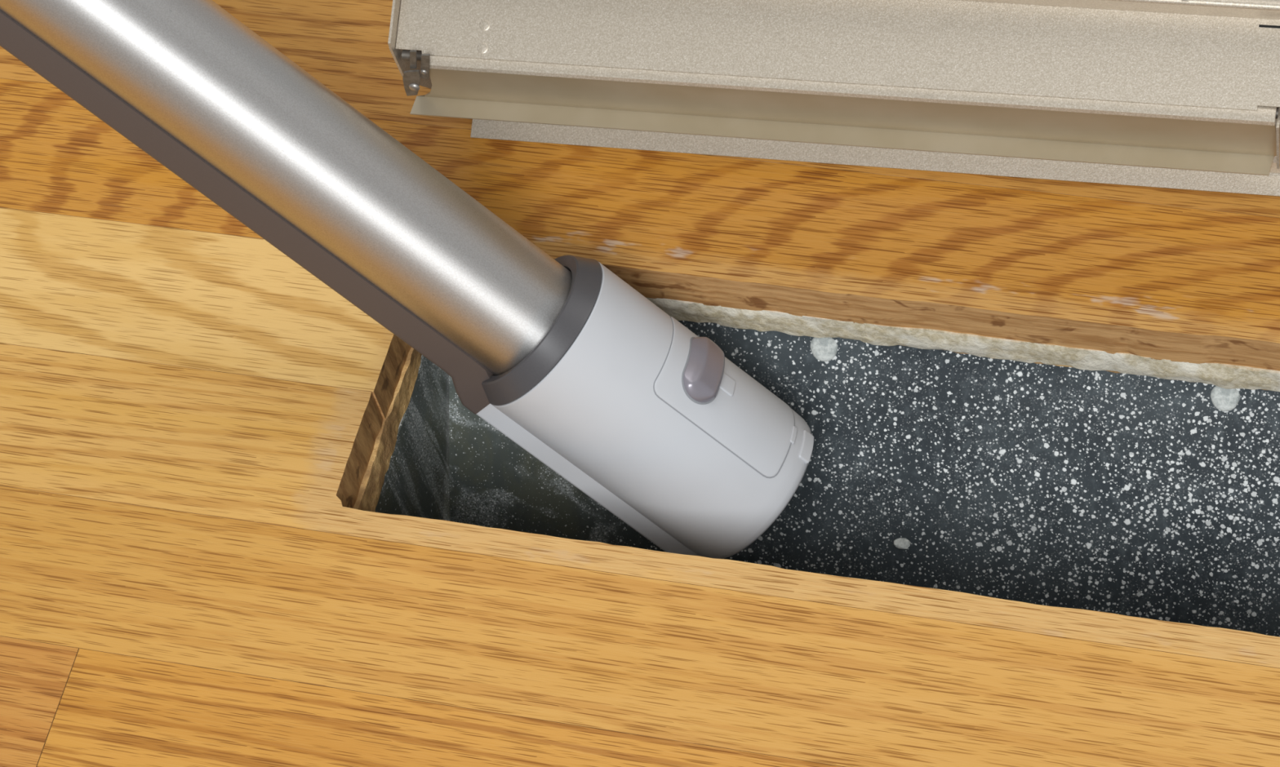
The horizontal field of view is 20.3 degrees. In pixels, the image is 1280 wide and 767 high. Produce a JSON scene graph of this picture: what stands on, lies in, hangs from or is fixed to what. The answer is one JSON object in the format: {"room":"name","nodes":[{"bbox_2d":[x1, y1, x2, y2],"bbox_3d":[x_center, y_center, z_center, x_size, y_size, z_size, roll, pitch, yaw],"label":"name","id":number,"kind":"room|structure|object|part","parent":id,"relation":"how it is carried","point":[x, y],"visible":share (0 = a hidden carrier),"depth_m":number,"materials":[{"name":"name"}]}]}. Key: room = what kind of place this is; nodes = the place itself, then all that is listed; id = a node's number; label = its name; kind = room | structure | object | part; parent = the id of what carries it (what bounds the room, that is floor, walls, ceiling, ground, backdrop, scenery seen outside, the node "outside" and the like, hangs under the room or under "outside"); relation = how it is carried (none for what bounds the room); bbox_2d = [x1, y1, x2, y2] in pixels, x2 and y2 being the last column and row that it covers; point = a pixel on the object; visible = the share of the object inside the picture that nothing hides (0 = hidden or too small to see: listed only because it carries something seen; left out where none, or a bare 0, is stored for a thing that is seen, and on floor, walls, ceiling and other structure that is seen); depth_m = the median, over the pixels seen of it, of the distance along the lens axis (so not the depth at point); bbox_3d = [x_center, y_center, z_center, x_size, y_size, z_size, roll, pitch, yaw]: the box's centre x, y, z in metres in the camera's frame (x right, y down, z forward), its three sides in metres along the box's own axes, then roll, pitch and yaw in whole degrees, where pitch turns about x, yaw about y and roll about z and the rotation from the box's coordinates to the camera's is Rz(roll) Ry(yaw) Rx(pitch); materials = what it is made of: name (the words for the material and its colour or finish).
{"room":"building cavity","nodes":[
{"label":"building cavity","id":0,"kind":"room"},
{"bbox_2d":[0,0,1279,766],"bbox_3d":[0.082,-0.017,1.256,1.720,0.033,1.028,7,60,16],"label":"floor","id":1,"kind":"structure","parent":0,"point":[199,566],"depth_m":1.24,"materials":[{"name":"brown wood"}]},
{"bbox_2d":[375,320,1279,637],"bbox_3d":[0.093,0.070,1.303,0.354,0.141,0.114,7,60,16],"label":"duct","id":2,"kind":"object","parent":1,"relation":"attached to","point":[1127,495],"visible":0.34,"depth_m":1.28,"materials":[{"name":"metal"}]},
{"bbox_2d":[0,0,813,559],"bbox_3d":[-0.236,-0.170,1.144,0.563,0.574,0.062,17,63,21],"label":"wand","id":3,"kind":"object","parent":2,"relation":"in","point":[646,415],"visible":0.99,"depth_m":1.21,"materials":[{"name":"metal"}]},
{"bbox_3d":[0.030,0.004,1.243,0.007,0.057,0.039,-36,27,37],"label":"release panel","id":4,"kind":"part","parent":3,"relation":"part of","materials":[{"name":"grey plastic"}]},
{"bbox_2d":[893,537,911,549],"bbox_3d":[0.095,0.058,1.298,0.006,0.003,0.004,7,60,16],"label":"crumb","id":5,"kind":"object","parent":2,"relation":"on","point":[901,543],"visible":1,"depth_m":1.30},
{"bbox_2d":[387,0,1279,196],"bbox_3d":[0.074,-0.114,1.231,0.329,0.113,0.080,5,60,14],"label":"floor vent","id":6,"kind":"object","parent":1,"relation":"in","point":[1167,94],"visible":1,"depth_m":1.20,"materials":[{"name":"beige metal"}]},
{"bbox_3d":[-0.073,-0.125,1.268,0.001,0.096,0.065,5,60,14],"label":"plate","id":7,"kind":"part","parent":6,"relation":"part of","materials":[{"name":"beige paint"}]},
{"bbox_3d":[-0.077,-0.111,1.223,0.005,0.010,0.001,7,60,16],"label":"link arm","id":8,"kind":"part","parent":6,"relation":"part of","materials":[{"name":"grey metal"}]},
{"bbox_3d":[-0.073,-0.108,1.224,0.006,0.014,0.001,7,60,16],"label":"link arm","id":9,"kind":"part","parent":6,"relation":"part of","materials":[{"name":"grey metal"}]},
{"bbox_3d":[0.064,-0.101,1.196,0.301,0.004,0.004,5,60,14],"label":"valve rod","id":10,"kind":"part","parent":6,"relation":"part of","materials":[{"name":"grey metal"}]},
{"bbox_3d":[0.063,-0.092,1.205,0.301,0.032,0.008,5,60,14],"label":"damper blade","id":11,"kind":"part","parent":6,"relation":"part of","materials":[{"name":"beige paint"}]},
{"bbox_3d":[0.080,-0.096,1.260,0.294,0.032,0.015,5,60,14],"label":"damper blade","id":12,"kind":"part","parent":6,"relation":"part of","materials":[{"name":"beige paint"}]}
]}

